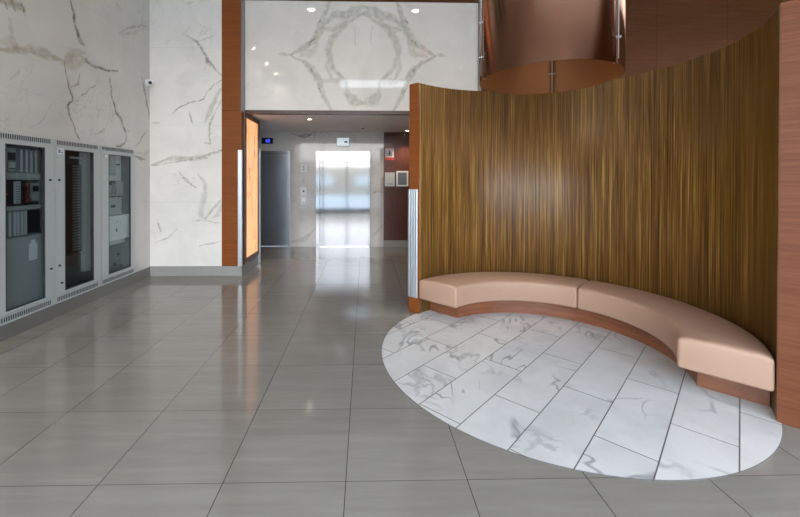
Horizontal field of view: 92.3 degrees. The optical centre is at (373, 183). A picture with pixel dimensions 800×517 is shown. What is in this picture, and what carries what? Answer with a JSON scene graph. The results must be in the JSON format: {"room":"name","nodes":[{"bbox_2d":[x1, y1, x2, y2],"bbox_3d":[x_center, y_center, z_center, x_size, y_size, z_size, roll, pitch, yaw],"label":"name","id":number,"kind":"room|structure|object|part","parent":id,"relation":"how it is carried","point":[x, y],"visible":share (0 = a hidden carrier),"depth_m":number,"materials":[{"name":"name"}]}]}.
{"room":"lobby","nodes":[
{"label":"lobby","id":0,"kind":"room"},
{"bbox_2d":[0,0,149,271],"bbox_3d":[-3.542,-1.186,4.634,0.100,5.300,2.830,0,0,-1],"label":"wall","id":1,"kind":"structure","parent":0,"point":[71,70],"depth_m":4.60,"materials":[{"name":"white stone"}]},
{"bbox_2d":[0,132,54,325],"bbox_3d":[-3.546,0.419,3.840,0.186,1.810,0.698,0,0,-1],"label":"upper cabinet","id":2,"kind":"object","parent":1,"relation":"attached to","point":[27,287],"visible":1,"depth_m":3.90,"materials":[{"name":"grey metal"}]},
{"bbox_3d":[-3.574,0.243,3.861,0.060,0.041,0.468,0,0,-1],"label":"spacer panel","id":3,"kind":"part","parent":2,"relation":"part of","materials":[{"name":"grey metal"}]},
{"bbox_3d":[-3.573,-0.072,3.859,0.060,0.062,0.468,0,0,-1],"label":"label panel","id":4,"kind":"part","parent":2,"relation":"part of","materials":[{"name":"grey metal"}]},
{"bbox_3d":[-3.567,0.896,3.831,0.050,0.716,0.600,0,0,-1],"label":"blank panel","id":5,"kind":"part","parent":2,"relation":"part of","materials":[{"name":"grey metal"}]},
{"bbox_2d":[24,183,30,202],"bbox_3d":[-3.527,0.092,3.917,0.055,0.205,0.056,0,0,-1],"label":"telephone handset","id":6,"kind":"object","parent":2,"relation":"hanging from","point":[27,199],"visible":1,"depth_m":3.90,"materials":[{"name":"red plastic"}]},
{"bbox_2d":[29,239,37,260],"bbox_3d":[-3.544,0.688,4.000,0.003,0.210,0.100,0,0,-1],"label":"paper tag","id":7,"kind":"object","parent":2,"relation":"in","point":[33,245],"visible":1,"depth_m":4.00,"materials":[{"name":"white paper"}]},
{"bbox_2d":[55,139,100,303],"bbox_3d":[-3.611,0.414,4.553,0.286,1.810,0.722,0,0,-1],"label":"upper cabinet","id":8,"kind":"object","parent":1,"relation":"attached to","point":[77,164],"visible":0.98,"depth_m":4.71,"materials":[{"name":"grey metal"}]},
{"bbox_3d":[-3.644,0.347,4.851,0.080,1.510,0.080,0,0,-1],"label":"panel","id":9,"kind":"part","parent":8,"relation":"part of","materials":[{"name":"grey metal"}]},
{"bbox_2d":[100,145,134,285],"bbox_3d":[-3.601,0.409,5.286,0.217,1.810,0.736,0,0,-1],"label":"upper cabinet","id":10,"kind":"object","parent":1,"relation":"attached to","point":[117,164],"visible":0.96,"depth_m":5.40,"materials":[{"name":"grey metal"}]},
{"bbox_3d":[-3.578,-0.255,5.279,0.002,0.230,0.110,0,0,-1],"label":"plate","id":11,"kind":"part","parent":10,"relation":"part of","materials":[{"name":"grey metal"}]},
{"bbox_3d":[-3.613,0.311,5.292,0.060,0.236,0.370,0,0,-1],"label":"panel","id":12,"kind":"part","parent":10,"relation":"part of","materials":[{"name":"grey metal"}]},
{"bbox_3d":[-3.611,0.066,5.452,0.030,0.205,0.148,0,0,-1],"label":"plate","id":13,"kind":"part","parent":10,"relation":"part of","materials":[{"name":"grey metal"}]},
{"bbox_2d":[145,79,153,85],"bbox_3d":[-3.457,-1.564,5.944,0.111,0.104,0.114,0,0,-1],"label":"security camera","id":14,"kind":"object","parent":1,"relation":"attached to","point":[149,82],"visible":1,"depth_m":5.91,"materials":[{"name":"white plastic"}]},
{"bbox_2d":[150,0,221,265],"bbox_3d":[-2.961,-1.195,6.161,1.128,5.300,0.200,0,0,-1],"label":"wall","id":15,"kind":"structure","parent":0,"point":[186,35],"depth_m":6.06,"materials":[{"name":"stone"}]},
{"bbox_2d":[149,266,241,275],"bbox_3d":[-2.806,1.381,6.071,1.443,0.150,0.030,0,0,-1],"label":"baseboard","id":16,"kind":"structure","parent":15,"relation":"attached to","point":[154,270],"depth_m":6.06,"materials":[{"name":"grey stone"}]},
{"bbox_2d":[222,0,242,265],"bbox_3d":[-2.248,-1.194,6.319,0.303,5.300,0.495,0,0,-1],"label":"wooden column","id":17,"kind":"structure","parent":15,"relation":"attached to","point":[232,116],"depth_m":6.07,"materials":[{"name":"red wood"}]},
{"bbox_2d":[238,150,242,265],"bbox_3d":[-2.110,0.386,6.094,0.061,1.838,0.060,0,0,-1],"label":"guard","id":18,"kind":"object","parent":17,"relation":"attached to","point":[240,152],"visible":1,"depth_m":6.07,"materials":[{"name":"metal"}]},
{"bbox_2d":[260,132,383,246],"bbox_3d":[-1.523,0.122,8.771,3.525,2.640,0.100,0,0,-1],"label":"wall","id":19,"kind":"structure","parent":0,"point":[302,146],"depth_m":8.72,"materials":[{"name":"stone"}]},
{"bbox_2d":[261,138,272,143],"bbox_3d":[-2.395,-0.967,8.679,0.255,0.135,0.032,0,0,-1],"label":"display","id":20,"kind":"object","parent":19,"relation":"attached to","point":[263,140],"visible":1,"depth_m":8.67,"materials":[{"name":"black plastic"}]},
{"bbox_2d":[261,151,289,246],"bbox_3d":[-2.504,0.349,8.746,1.232,2.181,0.150,0,0,-1],"label":"elevator","id":21,"kind":"object","parent":19,"relation":"attached to","point":[275,165],"visible":0.51,"depth_m":8.75,"materials":[{"name":"metal"}]},
{"bbox_2d":[300,187,306,195],"bbox_3d":[-1.577,0.175,8.705,0.148,0.198,0.030,0,0,-1],"label":"plate","id":22,"kind":"object","parent":19,"relation":"attached to","point":[303,190],"visible":1,"depth_m":8.70,"materials":[{"name":"white plastic"}]},
{"bbox_2d":[300,164,306,171],"bbox_3d":[-1.576,-0.356,8.704,0.148,0.187,0.024,0,0,-1],"label":"indicator","id":23,"kind":"object","parent":19,"relation":"attached to","point":[303,167],"visible":1,"depth_m":8.70,"materials":[{"name":"white plastic"}]},
{"bbox_2d":[301,197,306,204],"bbox_3d":[-1.577,0.390,8.708,0.140,0.185,0.026,0,0,-1],"label":"switch plate","id":24,"kind":"object","parent":19,"relation":"attached to","point":[303,199],"visible":1,"depth_m":8.70,"materials":[{"name":"white plastic"}]},
{"bbox_2d":[316,151,369,246],"bbox_3d":[-0.685,0.351,8.785,1.232,2.185,0.150,0,0,-1],"label":"elevator","id":25,"kind":"object","parent":19,"relation":"attached to","point":[342,177],"visible":0.97,"depth_m":8.79,"materials":[{"name":"metal"}]},
{"bbox_3d":[-0.663,1.437,8.802,1.112,0.012,0.130,0,0,-1],"label":"sill","id":26,"kind":"part","parent":25,"relation":"part of","materials":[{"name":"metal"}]},
{"bbox_2d":[337,138,348,145],"bbox_3d":[-0.685,-0.946,8.703,0.285,0.190,0.056,0,0,-1],"label":"lit sign","id":27,"kind":"object","parent":19,"relation":"attached to","point":[340,141],"visible":1,"depth_m":8.68,"materials":[{"name":"white plastic"}]},
{"bbox_2d":[251,115,408,131],"bbox_3d":[-0.283,-1.208,7.573,6.250,0.080,2.530,0,0,-1],"label":"ceiling","id":28,"kind":"structure","parent":0,"point":[268,123],"depth_m":7.45,"materials":[{"name":"paint"}]},
{"bbox_2d":[384,132,408,239],"bbox_3d":[1.526,0.128,8.835,2.575,2.640,0.100,0,0,-1],"label":"wall","id":29,"kind":"structure","parent":0,"point":[395,197],"depth_m":8.76,"materials":[{"name":"red wood"}]},
{"bbox_2d":[385,148,393,159],"bbox_3d":[0.377,-0.678,8.751,0.210,0.277,0.009,0,0,-1],"label":"notice","id":30,"kind":"object","parent":29,"relation":"attached to","point":[389,152],"visible":1,"depth_m":8.75,"materials":[{"name":"paper"}]},
{"bbox_2d":[385,172,394,185],"bbox_3d":[0.378,-0.097,8.733,0.225,0.315,0.051,0,0,-1],"label":"speaker box","id":31,"kind":"object","parent":29,"relation":"attached to","point":[389,176],"visible":1,"depth_m":8.71,"materials":[{"name":"plastic"}]},
{"bbox_2d":[383,240,407,246],"bbox_3d":[1.525,1.373,8.786,2.575,0.150,0.015,0,0,-1],"label":"baseboard","id":32,"kind":"structure","parent":29,"relation":"attached to","point":[386,243],"depth_m":8.76,"materials":[{"name":"grey stone"}]},
{"bbox_2d":[396,171,407,185],"bbox_3d":[0.663,-0.114,8.744,0.275,0.350,0.042,0,0,-1],"label":"panel","id":33,"kind":"object","parent":29,"relation":"attached to","point":[401,176],"visible":1,"depth_m":8.72,"materials":[{"name":"white plastic"}]},
{"bbox_2d":[0,247,799,516],"bbox_3d":[2.321,1.532,3.635,12.000,0.100,10.750,0,0,-1],"label":"floor","id":34,"kind":"structure","parent":0,"point":[268,390],"depth_m":2.39,"materials":[{"name":"grey tile"}]},
{"bbox_2d":[381,310,782,480],"bbox_3d":[1.494,1.480,3.345,2.845,0.003,2.845,0,0,-1],"label":"inlay","id":35,"kind":"object","parent":34,"relation":"on","point":[565,393],"visible":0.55,"depth_m":2.65,"materials":[{"name":"white tile"}]},
{"bbox_2d":[419,272,774,406],"bbox_3d":[1.987,1.275,3.857,2.778,0.403,1.363,0,0,44],"label":"bench","id":36,"kind":"object","parent":35,"relation":"on","point":[719,355],"visible":1,"depth_m":3.58,"materials":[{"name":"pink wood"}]},
{"bbox_2d":[419,272,587,307],"bbox_3d":[1.483,1.186,4.364,1.923,0.233,0.739,0,0,-1],"label":"cushion","id":37,"kind":"object","parent":36,"relation":"on","point":[456,290],"depth_m":4.21,"materials":[{"name":"beige leather"}]},
{"bbox_2d":[578,280,774,390],"bbox_3d":[2.515,1.194,3.374,0.739,0.233,1.923,0,0,-1],"label":"cushion","id":38,"kind":"object","parent":36,"relation":"on","point":[702,341],"depth_m":2.89,"materials":[{"name":"beige leather"}]},
{"bbox_2d":[245,0,790,110],"bbox_3d":[2.991,-1.184,6.397,10.153,5.300,0.120,0,0,-1],"label":"wall","id":39,"kind":"structure","parent":0,"point":[300,55],"depth_m":6.29,"materials":[{"name":"stone"}]},
{"bbox_2d":[241,0,244,112],"bbox_3d":[-2.085,-2.493,6.154,0.012,2.700,0.175,0,0,-1],"label":"trim","id":40,"kind":"structure","parent":39,"relation":"attached to","point":[242,1],"depth_m":6.15,"materials":[{"name":"silver metal"}]},
{"bbox_2d":[245,110,408,114],"bbox_3d":[-0.178,-1.168,6.333,3.813,0.055,0.115,0,0,-1],"label":"trim","id":41,"kind":"structure","parent":39,"relation":"attached to","point":[249,112],"depth_m":6.27,"materials":[{"name":"brown wood"}]},
{"bbox_2d":[478,0,480,90],"bbox_3d":[1.750,-1.187,6.371,0.045,5.300,0.120,0,0,-1],"label":"trim","id":42,"kind":"structure","parent":39,"relation":"attached to","point":[479,87],"depth_m":6.30,"materials":[{"name":"silver metal"}]},
{"bbox_2d":[419,5,779,419],"bbox_3d":[2.047,0.173,3.911,3.078,2.612,1.490,0,0,44],"label":"wall","id":43,"kind":"structure","parent":0,"point":[664,182],"depth_m":4.04,"materials":[{"name":"brown wood"}]},
{"bbox_2d":[408,189,417,297],"bbox_3d":[0.450,0.678,4.364,0.132,1.230,0.020,0,0,44],"label":"guard","id":44,"kind":"object","parent":43,"relation":"attached to","point":[412,193],"visible":1,"depth_m":4.35,"materials":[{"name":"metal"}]},
{"bbox_2d":[409,82,419,313],"bbox_3d":[0.469,0.167,4.375,0.129,2.612,0.024,0,0,44],"label":"trim","id":45,"kind":"structure","parent":43,"relation":"attached to","point":[414,89],"depth_m":4.35,"materials":[{"name":"red wood"}]},
{"bbox_2d":[777,0,799,428],"bbox_3d":[2.613,0.185,2.320,0.222,2.612,0.024,0,0,44],"label":"wooden column","id":46,"kind":"structure","parent":43,"relation":"attached to","point":[788,325],"depth_m":2.36,"materials":[{"name":"brown wood"}]},
{"bbox_3d":[2.358,-3.870,2.376,12.000,0.120,8.300,0,0,-1],"label":"ceiling","id":47,"kind":"structure","parent":0,"visible":0},
{"bbox_2d":[479,0,625,94],"bbox_3d":[1.499,-2.359,3.317,1.164,2.917,1.134,0,0,-1],"label":"drum pendant","id":48,"kind":"object","parent":47,"relation":"hanging from","point":[584,41],"visible":1,"depth_m":2.92,"materials":[{"name":"brown metal"}]},
{"bbox_3d":[0.950,-2.360,3.306,0.039,2.917,0.009,0,0,-1],"label":"joint rod","id":49,"kind":"part","parent":48,"relation":"part of","materials":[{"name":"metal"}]},
{"bbox_3d":[1.292,-2.362,3.683,0.973,2.917,0.279,0,0,-31],"label":"metal panel","id":50,"kind":"part","parent":48,"relation":"part of","materials":[{"name":"brown metal"}]},
{"bbox_3d":[1.785,-2.362,3.812,0.009,2.917,0.039,0,0,29],"label":"joint rod","id":51,"kind":"part","parent":48,"relation":"part of","materials":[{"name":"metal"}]},
{"bbox_3d":[1.941,-2.359,3.327,0.279,2.917,0.973,0,0,-1],"label":"metal panel","id":52,"kind":"part","parent":48,"relation":"part of","materials":[{"name":"brown metal"}]},
{"bbox_3d":[1.806,-2.356,2.836,0.009,2.917,0.039,0,0,-31],"label":"joint rod","id":53,"kind":"part","parent":48,"relation":"part of","materials":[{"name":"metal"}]},
{"bbox_3d":[-2.261,0.103,6.810,0.303,2.700,0.470,0,0,-1],"label":"wall","id":54,"kind":"structure","parent":0,"visible":0},
{"bbox_2d":[242,255,258,274],"bbox_3d":[-2.101,1.379,6.579,0.012,0.150,0.955,0,0,-1],"label":"baseboard","id":55,"kind":"structure","parent":54,"relation":"attached to","point":[253,262],"depth_m":6.53,"materials":[{"name":"grey stone"}]},
{"bbox_2d":[243,112,259,263],"bbox_3d":[-2.087,0.074,6.608,0.034,2.450,0.870,0,0,-1],"label":"panel","id":56,"kind":"object","parent":54,"relation":"attached to","point":[251,125],"visible":0.99,"depth_m":6.53,"materials":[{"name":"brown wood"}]},
{"bbox_2d":[259,148,260,262],"bbox_3d":[-2.108,0.402,7.037,0.074,2.100,0.055,0,0,-1],"label":"guard","id":57,"kind":"object","parent":54,"relation":"attached to","point":[259,148],"visible":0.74,"depth_m":7.02,"materials":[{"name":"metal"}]},
{"bbox_3d":[-3.460,-1.162,0.720,0.100,5.300,5.000,0,0,-1],"label":"wall","id":58,"kind":"structure","parent":0,"visible":0},
{"bbox_2d":[0,267,149,341],"bbox_3d":[-3.439,1.408,2.189,0.021,0.142,7.705,0,0,-1],"label":"baseboard","id":59,"kind":"structure","parent":58,"relation":"attached to","point":[11,329],"depth_m":4.33,"materials":[{"name":"grey stone"}]}
]}

